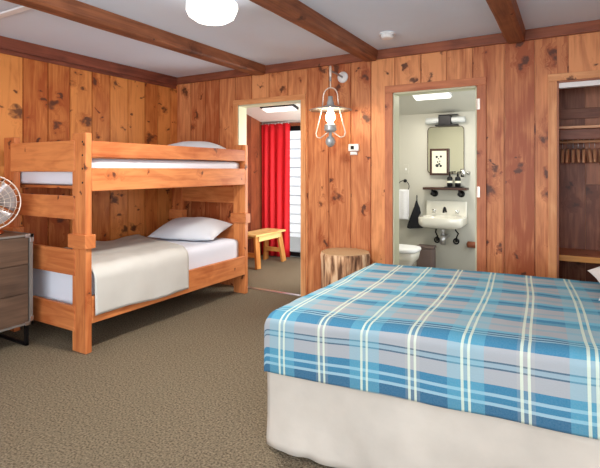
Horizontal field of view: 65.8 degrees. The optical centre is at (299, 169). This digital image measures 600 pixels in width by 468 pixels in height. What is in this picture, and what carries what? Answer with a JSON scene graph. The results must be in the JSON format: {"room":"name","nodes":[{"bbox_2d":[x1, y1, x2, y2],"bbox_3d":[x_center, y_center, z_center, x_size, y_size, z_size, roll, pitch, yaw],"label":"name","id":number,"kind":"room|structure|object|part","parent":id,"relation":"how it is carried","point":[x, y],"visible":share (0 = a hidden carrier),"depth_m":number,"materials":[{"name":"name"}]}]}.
{"room":"cabin bedroom","nodes":[
{"label":"cabin bedroom","id":0,"kind":"room"},
{"bbox_2d":[0,53,176,247],"bbox_3d":[-3.082,0.090,3.095,0.140,2.430,6.050,0,0,30],"label":"wall","id":1,"kind":"structure","parent":0,"point":[40,101],"depth_m":4.65,"materials":[{"name":"brown wood"}]},
{"bbox_2d":[0,36,176,88],"bbox_3d":[-3.016,-1.055,3.038,0.030,0.140,6.017,0,0,30],"label":"trim","id":2,"kind":"structure","parent":1,"relation":"attached to","point":[14,47],"depth_m":4.52,"materials":[{"name":"brown wood"}]},
{"bbox_2d":[0,283,333,467],"bbox_3d":[-0.774,1.355,1.752,5.480,0.100,6.330,0,0,30],"label":"floor","id":3,"kind":"structure","parent":0,"point":[180,381],"depth_m":2.73,"materials":[{"name":"carpet"}]},
{"bbox_2d":[0,230,33,345],"bbox_3d":[-2.462,0.889,3.209,0.615,0.832,0.911,0,0,30],"label":"dresser","id":4,"kind":"object","parent":3,"relation":"on","point":[16,248],"visible":1,"depth_m":3.37,"materials":[{"name":"brown wood"}]},
{"bbox_2d":[0,176,20,233],"bbox_3d":[-2.290,0.254,3.401,0.406,0.439,0.253,0,0,-40],"label":"desk fan","id":5,"kind":"object","parent":4,"relation":"on","point":[8,199],"visible":1,"depth_m":3.41,"materials":[{"name":"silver metal"}]},
{"bbox_3d":[-2.226,0.595,3.067,0.010,0.195,0.847,0,0,30],"label":"drawer","id":6,"kind":"part","parent":4,"relation":"part of","materials":[{"name":"brown wood"}]},
{"bbox_3d":[-2.226,0.802,3.067,0.010,0.205,0.847,0,0,30],"label":"drawer","id":7,"kind":"part","parent":4,"relation":"part of","materials":[{"name":"brown wood"}]},
{"bbox_3d":[-2.226,1.019,3.067,0.010,0.212,0.847,0,0,30],"label":"drawer","id":8,"kind":"part","parent":4,"relation":"part of","materials":[{"name":"brown wood"}]},
{"bbox_2d":[0,133,249,353],"bbox_3d":[-1.496,0.520,4.371,1.113,1.570,1.946,0,0,30],"label":"bunk bed","id":9,"kind":"object","parent":3,"relation":"on","point":[75,156],"visible":0.78,"depth_m":3.58,"materials":[{"name":"brown wood"}]},
{"bbox_3d":[-2.354,0.520,3.794,0.155,1.570,0.050,0,0,30],"label":"post","id":10,"kind":"part","parent":9,"relation":"part of","materials":[{"name":"brown wood"}]},
{"bbox_3d":[-1.567,0.520,3.336,0.155,1.570,0.050,0,0,30],"label":"post","id":11,"kind":"part","parent":9,"relation":"part of","materials":[{"name":"brown wood"}]},
{"bbox_2d":[20,158,238,184],"bbox_3d":[-1.493,0.015,4.369,0.975,0.207,1.780,0,0,30],"label":"mattress","id":12,"kind":"object","parent":9,"relation":"on","point":[49,178],"visible":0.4,"depth_m":3.72,"materials":[{"name":"white fabric"}]},
{"bbox_2d":[170,141,225,160],"bbox_3d":[-1.131,-0.203,4.916,0.760,0.207,0.440,0,0,24],"label":"pillow","id":13,"kind":"object","parent":12,"relation":"on","point":[203,144],"visible":0.3,"depth_m":4.76,"materials":[{"name":"fabric"}]},
{"bbox_3d":[-1.938,-0.151,4.628,0.035,0.117,1.808,0,0,30],"label":"guard rail","id":14,"kind":"part","parent":9,"relation":"part of","materials":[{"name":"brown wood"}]},
{"bbox_2d":[33,237,237,303],"bbox_3d":[-1.493,0.880,4.369,0.975,0.336,1.780,0,0,30],"label":"mattress","id":15,"kind":"object","parent":9,"relation":"on","point":[55,286],"visible":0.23,"depth_m":4.27,"materials":[{"name":"white fabric"}]},
{"bbox_2d":[65,234,188,315],"bbox_3d":[-1.583,0.870,4.112,1.010,0.389,1.246,0,0,30],"label":"blanket","id":16,"kind":"object","parent":15,"relation":"on","point":[132,269],"visible":0.73,"depth_m":3.77,"materials":[{"name":"beige fabric"}]},
{"bbox_2d":[148,217,232,240],"bbox_3d":[-1.139,0.608,4.863,0.740,0.217,0.470,0,0,16],"label":"pillow","id":17,"kind":"object","parent":15,"relation":"on","point":[183,228],"visible":1,"depth_m":4.71,"materials":[{"name":"fabric"}]},
{"bbox_3d":[-1.048,0.069,4.110,0.035,0.168,1.808,0,0,30],"label":"rail","id":18,"kind":"part","parent":9,"relation":"part of","materials":[{"name":"brown wood"}]},
{"bbox_3d":[-1.048,1.002,4.110,0.035,0.195,1.808,0,0,30],"label":"rail","id":19,"kind":"part","parent":9,"relation":"part of","materials":[{"name":"brown wood"}]},
{"bbox_3d":[-1.048,-0.151,4.110,0.035,0.117,1.808,0,0,30],"label":"guard rail","id":20,"kind":"part","parent":9,"relation":"part of","materials":[{"name":"brown wood"}]},
{"bbox_3d":[-1.418,0.520,5.401,0.155,1.570,0.050,0,0,30],"label":"post","id":21,"kind":"part","parent":9,"relation":"part of","materials":[{"name":"brown wood"}]},
{"bbox_3d":[-0.632,0.520,4.944,0.155,1.570,0.050,0,0,30],"label":"post","id":22,"kind":"part","parent":9,"relation":"part of","materials":[{"name":"brown wood"}]},
{"bbox_2d":[320,248,369,287],"bbox_3d":[0.419,1.024,4.249,0.475,0.562,0.478,0,0,30],"label":"tree stump","id":23,"kind":"object","parent":3,"relation":"on","point":[336,263],"visible":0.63,"depth_m":4.08,"materials":[{"name":"brown wood"}]},
{"bbox_2d":[266,372,599,467],"bbox_3d":[1.099,0.730,2.277,2.125,1.150,1.458,0,0,30],"label":"double bed","id":24,"kind":"object","parent":3,"relation":"on","point":[329,425],"visible":0.35,"depth_m":1.88,"materials":[{"name":"fabric"}]},
{"bbox_2d":[264,263,599,439],"bbox_3d":[1.062,0.768,2.315,2.017,0.371,1.472,0,0,30],"label":"plaid blanket","id":25,"kind":"object","parent":24,"relation":"on","point":[524,349],"visible":1,"depth_m":1.92,"materials":[{"name":"blue fabric"}]},
{"bbox_2d":[587,266,599,300],"bbox_3d":[1.741,0.528,2.227,0.601,0.174,0.720,0,0,30],"label":"pillow","id":26,"kind":"object","parent":25,"relation":"on","point":[595,272],"visible":1,"depth_m":2.51,"materials":[{"name":"fabric"}]},
{"bbox_2d":[247,115,262,258],"bbox_3d":[-1.007,0.055,6.481,0.100,2.500,1.610,0,0,30],"label":"wall","id":27,"kind":"structure","parent":0,"point":[254,127],"depth_m":6.94,"materials":[{"name":"brown wood"}]},
{"bbox_2d":[247,104,300,123],"bbox_3d":[-0.208,-0.933,6.016,1.750,0.438,1.610,0,0,30],"label":"ceiling","id":28,"kind":"structure","parent":0,"point":[257,113],"depth_m":6.70,"materials":[{"name":"paint"}]},
{"bbox_2d":[260,104,298,112],"bbox_3d":[-0.283,-0.837,6.274,0.520,0.083,0.160,0,0,30],"label":"ceiling light","id":29,"kind":"object","parent":28,"relation":"attached to","point":[291,107],"visible":0.98,"depth_m":6.22,"materials":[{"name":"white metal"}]},
{"bbox_3d":[-0.283,-0.845,6.274,0.520,0.068,0.160,0,0,30],"label":"frame","id":30,"kind":"part","parent":29,"relation":"part of","materials":[{"name":"black metal"}]},
{"bbox_2d":[262,106,296,112],"bbox_3d":[-0.283,-0.820,6.274,0.480,0.048,0.130,0,0,30],"label":"diffuser","id":31,"kind":"object","parent":29,"relation":"attached to","point":[268,109],"depth_m":6.24,"materials":[{"name":"white plastic"}]},
{"bbox_2d":[261,121,300,256],"bbox_3d":[-0.002,0.287,6.727,1.370,1.995,0.056,0,0,30],"label":"curtain","id":32,"kind":"object","parent":28,"relation":"hanging from","point":[275,136],"visible":0.87,"depth_m":6.91,"materials":[{"name":"fabric"}]},
{"bbox_3d":[-0.001,-0.697,6.729,1.370,0.017,0.018,0,0,30],"label":"curtain rod","id":33,"kind":"part","parent":32,"relation":"part of","materials":[{"name":"metal"}]},
{"bbox_2d":[248,255,300,291],"bbox_3d":[-0.226,1.355,6.084,1.850,0.100,1.710,0,0,30],"label":"floor","id":34,"kind":"structure","parent":0,"point":[273,273],"depth_m":5.85,"materials":[{"name":"carpet"}]},
{"bbox_2d":[248,228,285,269],"bbox_3d":[-0.529,1.081,6.437,0.344,0.456,0.734,0,0,30],"label":"wooden bench","id":35,"kind":"object","parent":34,"relation":"on","point":[265,234],"visible":0.69,"depth_m":6.43,"materials":[{"name":"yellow wood"}]},
{"bbox_3d":[-0.564,1.091,6.119,0.084,0.430,0.120,0,0,30],"label":"leg","id":36,"kind":"part","parent":35,"relation":"part of","materials":[{"name":"brown wood"}]},
{"bbox_3d":[-0.492,1.091,6.760,0.084,0.434,0.139,0,0,30],"label":"leg","id":37,"kind":"part","parent":35,"relation":"part of","materials":[{"name":"brown wood"}]},
{"bbox_3d":[-0.531,0.867,6.435,0.330,0.027,0.730,0,0,30],"label":"seat","id":38,"kind":"part","parent":35,"relation":"part of","materials":[{"name":"brown wood"}]},
{"bbox_3d":[-0.267,1.091,6.629,0.084,0.434,0.139,0,0,30],"label":"leg","id":39,"kind":"part","parent":35,"relation":"part of","materials":[{"name":"brown wood"}]},
{"bbox_2d":[290,123,300,125],"bbox_3d":[0.222,0.080,6.755,1.750,2.450,0.100,0,0,30],"label":"wall","id":40,"kind":"structure","parent":0,"point":[291,124],"depth_m":6.87,"materials":[{"name":"brown wood"}]},
{"bbox_2d":[290,126,300,256],"bbox_3d":[0.181,0.315,6.773,1.100,1.940,0.050,0,0,30],"label":"window","id":41,"kind":"structure","parent":40,"relation":"in","point":[295,131],"depth_m":6.91,"materials":[{"name":"white glass"}]},
{"bbox_2d":[0,0,599,76],"bbox_3d":[-0.774,-1.175,1.752,5.480,0.100,6.330,0,0,30],"label":"ceiling","id":42,"kind":"structure","parent":0,"point":[257,34],"depth_m":3.66,"materials":[{"name":"paint"}]},
{"bbox_2d":[0,5,31,17],"bbox_3d":[-2.156,-1.117,3.346,1.127,0.016,0.065,0,0,30],"label":"ceiling raceway","id":43,"kind":"structure","parent":42,"relation":"attached to","point":[11,11],"depth_m":3.25,"materials":[{"name":"metal"}]},
{"bbox_2d":[4,0,264,75],"bbox_3d":[-1.951,-1.073,2.417,0.155,0.101,6.016,0,0,30],"label":"ceiling beam","id":44,"kind":"structure","parent":42,"relation":"attached to","point":[73,10],"depth_m":3.53,"materials":[{"name":"brown wood"}]},
{"bbox_2d":[186,0,237,25],"bbox_3d":[-0.549,-1.022,2.894,0.324,0.203,0.324,0,0,30],"label":"ceiling light","id":45,"kind":"object","parent":42,"relation":"attached to","point":[206,12],"visible":1,"depth_m":2.80,"materials":[{"name":"white glass"}]},
{"bbox_2d":[249,0,377,61],"bbox_3d":[-0.847,-1.074,1.775,0.140,0.101,6.016,0,0,30],"label":"ceiling beam","id":46,"kind":"structure","parent":42,"relation":"attached to","point":[296,12],"depth_m":3.39,"materials":[{"name":"brown wood"}]},
{"bbox_2d":[379,31,394,39],"bbox_3d":[0.717,-1.102,3.817,0.132,0.046,0.132,0,0,30],"label":"smoke detector","id":47,"kind":"object","parent":42,"relation":"attached to","point":[386,35],"visible":1,"depth_m":3.78,"materials":[{"name":"white plastic"}]},
{"bbox_2d":[486,0,524,43],"bbox_3d":[0.229,-1.074,1.149,0.144,0.101,6.016,0,0,30],"label":"ceiling beam","id":48,"kind":"structure","parent":42,"relation":"attached to","point":[507,15],"depth_m":3.19,"materials":[{"name":"brown wood"}]},
{"bbox_2d":[177,32,599,294],"bbox_3d":[0.783,0.090,4.427,5.200,2.430,0.140,0,0,30],"label":"wall","id":49,"kind":"structure","parent":0,"point":[345,192],"depth_m":4.36,"materials":[{"name":"brown wood"}]},
{"bbox_2d":[233,94,305,296],"bbox_3d":[-0.306,0.262,5.058,0.935,2.086,0.172,0,0,30],"label":"door frame","id":50,"kind":"structure","parent":49,"relation":"in","point":[240,107],"depth_m":4.83,"materials":[{"name":"brown wood"}]},
{"bbox_2d":[248,286,300,296],"bbox_3d":[-0.338,1.301,5.004,0.799,0.008,0.050,0,0,30],"label":"trim","id":51,"kind":"structure","parent":49,"relation":"attached to","point":[280,292],"depth_m":4.95,"materials":[{"name":"metal"}]},
{"bbox_2d":[309,65,351,146],"bbox_3d":[0.312,-0.587,4.314,0.394,0.759,0.526,0,0,30],"label":"wall lantern","id":52,"kind":"object","parent":49,"relation":"attached to","point":[330,108],"visible":1,"depth_m":4.24,"materials":[{"name":"white metal"}]},
{"bbox_3d":[0.279,-0.614,4.257,0.394,0.133,0.394,0,0,30],"label":"lamp shade","id":53,"kind":"part","parent":52,"relation":"part of","materials":[{"name":"metal"}]},
{"bbox_3d":[0.279,-0.506,4.257,0.084,0.148,0.084,0,0,30],"label":"bulb","id":54,"kind":"part","parent":52,"relation":"part of","materials":[{"name":"white glass"}]},
{"bbox_3d":[0.334,-0.873,4.399,0.041,0.117,0.321,0,0,25],"label":"arm","id":55,"kind":"part","parent":52,"relation":"part of","materials":[{"name":"metal"}]},
{"bbox_3d":[0.417,-0.910,4.546,0.112,0.112,0.020,0,0,30],"label":"wall plate","id":56,"kind":"part","parent":52,"relation":"part of","materials":[{"name":"white metal"}]},
{"bbox_2d":[348,144,358,154],"bbox_3d":[0.519,-0.199,4.485,0.110,0.104,0.030,0,0,30],"label":"thermostat","id":57,"kind":"object","parent":49,"relation":"attached to","point":[351,147],"visible":1,"depth_m":4.47,"materials":[{"name":"white plastic"}]},
{"bbox_2d":[177,20,599,84],"bbox_3d":[0.740,-1.083,4.353,5.200,0.085,0.032,0,0,30],"label":"trim","id":58,"kind":"structure","parent":49,"relation":"attached to","point":[594,25],"depth_m":4.14,"materials":[{"name":"brown wood"}]},
{"bbox_2d":[385,77,485,271],"bbox_3d":[1.209,0.262,4.164,0.886,2.086,0.174,0,0,30],"label":"door frame","id":59,"kind":"structure","parent":49,"relation":"in","point":[478,84],"depth_m":4.14,"materials":[{"name":"red wood"}]},
{"bbox_2d":[548,70,599,277],"bbox_3d":[2.453,0.278,3.447,1.072,2.055,0.162,0,0,30],"label":"door frame","id":60,"kind":"structure","parent":49,"relation":"in","point":[556,82],"depth_m":3.63,"materials":[{"name":"brown wood"}]},
{"bbox_2d":[399,111,474,270],"bbox_3d":[1.942,0.105,5.754,2.030,2.400,0.100,0,0,30],"label":"wall","id":61,"kind":"structure","parent":0,"point":[413,129],"depth_m":5.86,"materials":[{"name":"paint"}]},
{"bbox_2d":[403,165,408,173],"bbox_3d":[1.375,-0.011,6.018,0.070,0.114,0.014,0,0,30],"label":"light switch","id":62,"kind":"object","parent":61,"relation":"attached to","point":[405,167],"visible":1,"depth_m":6.02,"materials":[{"name":"paint"}]},
{"bbox_2d":[407,195,422,228],"bbox_3d":[1.474,0.535,5.933,0.208,0.433,0.058,0,0,30],"label":"bag","id":63,"kind":"object","parent":61,"relation":"hanging from","point":[413,222],"visible":0.93,"depth_m":5.91,"materials":[{"name":"fabric"}]},
{"bbox_2d":[430,148,448,174],"bbox_3d":[1.734,-0.100,5.777,0.232,0.331,0.021,0,0,30],"label":"framed print","id":64,"kind":"object","parent":61,"relation":"attached to","point":[439,158],"visible":1,"depth_m":5.77,"materials":[{"name":"white paper"}]},
{"bbox_2d":[418,200,466,244],"bbox_3d":[1.723,0.644,5.592,0.518,0.529,0.400,0,0,30],"label":"sink","id":65,"kind":"object","parent":61,"relation":"attached to","point":[440,214],"visible":1,"depth_m":5.63,"materials":[{"name":"ceramic"}]},
{"bbox_2d":[418,215,466,229],"bbox_3d":[1.718,0.631,5.583,0.518,0.135,0.380,0,0,30],"label":"basin","id":66,"kind":"object","parent":65,"relation":"in","point":[449,222],"depth_m":5.45,"materials":[{"name":"ceramic"}]},
{"bbox_2d":[427,125,463,173],"bbox_3d":[1.808,-0.248,5.764,0.447,0.594,0.014,0,0,30],"label":"bathroom mirror","id":67,"kind":"object","parent":61,"relation":"attached to","point":[444,137],"visible":0.82,"depth_m":5.73,"materials":[{"name":"brown mirror"}]},
{"bbox_2d":[425,114,465,126],"bbox_3d":[1.792,-0.610,5.723,0.476,0.140,0.105,0,0,30],"label":"vanity light","id":68,"kind":"object","parent":61,"relation":"attached to","point":[446,119],"visible":1,"depth_m":5.67,"materials":[{"name":"white glass"}]},
{"bbox_2d":[423,187,468,196],"bbox_3d":[1.787,0.275,5.694,0.522,0.122,0.160,0,0,30],"label":"wall shelf","id":69,"kind":"object","parent":61,"relation":"attached to","point":[434,192],"visible":1,"depth_m":5.66,"materials":[{"name":"brown wood"}]},
{"bbox_3d":[1.874,0.207,5.640,0.211,0.011,0.105,0,0,30],"label":"soap tray","id":70,"kind":"object","parent":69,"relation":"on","visible":0},
{"bbox_2d":[447,171,452,186],"bbox_3d":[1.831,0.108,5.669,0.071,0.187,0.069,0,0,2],"label":"soap bottle","id":71,"kind":"object","parent":70,"relation":"on","point":[449,178],"visible":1,"depth_m":5.64,"materials":[{"name":"black plastic"}]},
{"bbox_2d":[455,171,460,186],"bbox_3d":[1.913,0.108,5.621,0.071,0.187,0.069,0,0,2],"label":"soap bottle","id":72,"kind":"object","parent":70,"relation":"on","point":[457,179],"visible":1,"depth_m":5.60,"materials":[{"name":"black plastic"}]},
{"bbox_2d":[426,200,466,216],"bbox_3d":[1.813,0.481,5.747,0.493,0.204,0.038,0,0,30],"label":"backsplash","id":73,"kind":"structure","parent":61,"relation":"attached to","point":[451,206],"depth_m":5.72,"materials":[{"name":"ceramic"}]},
{"bbox_2d":[460,169,470,176],"bbox_3d":[1.992,0.037,5.615,0.134,0.100,0.078,0,0,-34],"label":"holder","id":74,"kind":"object","parent":61,"relation":"attached to","point":[463,171],"visible":1,"depth_m":5.58,"materials":[{"name":"silver metal"}]},
{"bbox_2d":[460,169,465,176],"bbox_3d":[1.969,0.037,5.600,0.064,0.100,0.064,0,0,30],"label":"cup","id":75,"kind":"object","parent":74,"relation":"on","point":[463,171],"depth_m":5.58,"materials":[{"name":"silver metal"}]},
{"bbox_2d":[466,241,474,247],"bbox_3d":[2.064,0.895,5.569,0.120,0.076,0.098,0,0,30],"label":"paper holder","id":76,"kind":"object","parent":61,"relation":"attached to","point":[469,244],"visible":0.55,"depth_m":5.54,"materials":[{"name":"brown wood"}]},
{"bbox_3d":[1.349,0.203,6.015,0.154,0.169,0.046,0,0,30],"label":"towel ring","id":77,"kind":"object","parent":61,"relation":"attached to","visible":0},
{"bbox_2d":[399,189,408,219],"bbox_3d":[1.340,0.445,6.000,0.135,0.387,0.037,0,0,30],"label":"hand towel","id":78,"kind":"object","parent":77,"relation":"hanging from","point":[403,193],"visible":0.98,"depth_m":5.98,"materials":[{"name":"white fabric"}]},
{"bbox_2d":[399,90,474,114],"bbox_3d":[1.469,-0.933,5.040,1.930,0.438,1.610,0,0,30],"label":"ceiling","id":79,"kind":"structure","parent":0,"point":[460,101],"depth_m":5.54,"materials":[{"name":"paint"}]},
{"bbox_2d":[412,92,451,100],"bbox_3d":[1.446,-0.862,5.169,0.420,0.113,0.330,0,0,30],"label":"bathroom ceiling light","id":80,"kind":"object","parent":79,"relation":"attached to","point":[447,94],"visible":0.49,"depth_m":5.21,"materials":[{"name":"white plastic"}]},
{"bbox_2d":[559,86,599,281],"bbox_3d":[2.711,0.105,3.904,1.140,2.400,0.044,0,0,30],"label":"wall","id":81,"kind":"structure","parent":0,"point":[579,183],"depth_m":4.04,"materials":[{"name":"brown wood"}]},
{"bbox_2d":[559,107,599,143],"bbox_3d":[2.626,-0.381,3.757,1.140,0.309,0.295,0,0,30],"label":"closet shelf","id":82,"kind":"object","parent":81,"relation":"attached to","point":[573,134],"visible":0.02,"depth_m":3.86,"materials":[{"name":"brown wood"}]},
{"bbox_2d":[561,140,563,162],"bbox_3d":[2.246,-0.161,3.969,0.028,0.208,0.205,0,0,30],"label":"wooden hanger","id":83,"kind":"object","parent":82,"relation":"hanging from","point":[562,149],"visible":0.88,"depth_m":3.92,"materials":[{"name":"wood"}]},
{"bbox_2d":[565,140,569,162],"bbox_3d":[2.279,-0.161,3.950,0.028,0.208,0.205,0,0,35],"label":"wooden hanger","id":84,"kind":"object","parent":82,"relation":"hanging from","point":[567,157],"visible":0.87,"depth_m":3.92,"materials":[{"name":"brown wood"}]},
{"bbox_2d":[571,149,574,162],"bbox_3d":[2.313,-0.161,3.930,0.028,0.208,0.205,0,0,32],"label":"wooden hanger","id":85,"kind":"object","parent":82,"relation":"hanging from","point":[572,150],"visible":0.85,"depth_m":3.89,"materials":[{"name":"brown wood"}]},
{"bbox_2d":[576,149,579,162],"bbox_3d":[2.344,-0.161,3.912,0.028,0.208,0.205,0,0,28],"label":"wooden hanger","id":86,"kind":"object","parent":82,"relation":"hanging from","point":[577,150],"visible":0.83,"depth_m":3.87,"materials":[{"name":"brown wood"}]},
{"bbox_3d":[2.622,-0.240,3.750,1.140,0.028,0.028,0,0,30],"label":"hanging rail","id":87,"kind":"part","parent":82,"relation":"part of","materials":[{"name":"brown wood"}]},
{"bbox_2d":[582,148,585,162],"bbox_3d":[2.381,-0.161,3.890,0.028,0.208,0.205,0,0,34],"label":"wooden hanger","id":88,"kind":"object","parent":82,"relation":"hanging from","point":[583,149],"visible":0.91,"depth_m":3.85,"materials":[{"name":"brown wood"}]},
{"bbox_2d":[586,139,591,162],"bbox_3d":[2.414,-0.161,3.871,0.028,0.208,0.205,0,0,26],"label":"wooden hanger","id":89,"kind":"object","parent":82,"relation":"hanging from","point":[589,154],"visible":0.89,"depth_m":3.84,"materials":[{"name":"brown wood"}]},
{"bbox_2d":[593,139,596,162],"bbox_3d":[2.446,-0.161,3.852,0.028,0.208,0.205,0,0,31],"label":"wooden hanger","id":90,"kind":"object","parent":82,"relation":"hanging from","point":[594,149],"visible":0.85,"depth_m":3.81,"materials":[{"name":"brown wood"}]},
{"bbox_2d":[559,248,599,263],"bbox_3d":[2.591,0.707,3.698,1.140,0.047,0.429,0,0,30],"label":"closet shelf","id":91,"kind":"object","parent":81,"relation":"attached to","point":[565,254],"visible":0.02,"depth_m":3.73,"materials":[{"name":"brown wood"}]},
{"bbox_3d":[1.469,1.355,5.040,1.930,0.100,1.610,0,0,30],"label":"floor","id":92,"kind":"structure","parent":0,"visible":0},
{"bbox_2d":[399,244,420,265],"bbox_3d":[0.946,0.917,5.234,0.800,0.775,0.430,0,0,30],"label":"toilet","id":93,"kind":"object","parent":92,"relation":"on","point":[408,254],"visible":0.28,"depth_m":4.96,"materials":[{"name":"ceramic"}]},
{"bbox_3d":[1.035,1.097,5.183,0.575,0.415,0.370,0,0,30],"label":"bowl","id":94,"kind":"part","parent":93,"relation":"part of","materials":[{"name":"ceramic"}]},
{"bbox_3d":[1.045,0.867,5.177,0.570,0.044,0.384,0,0,30],"label":"seat lid","id":95,"kind":"part","parent":93,"relation":"part of","materials":[{"name":"white plastic"}]},
{"bbox_2d":[416,244,435,267],"bbox_3d":[1.520,1.107,5.595,0.210,0.395,0.170,0,0,30],"label":"waste bin","id":96,"kind":"object","parent":92,"relation":"on","point":[427,257],"visible":0.59,"depth_m":5.52,"materials":[{"name":"brown plastic"}]}
]}

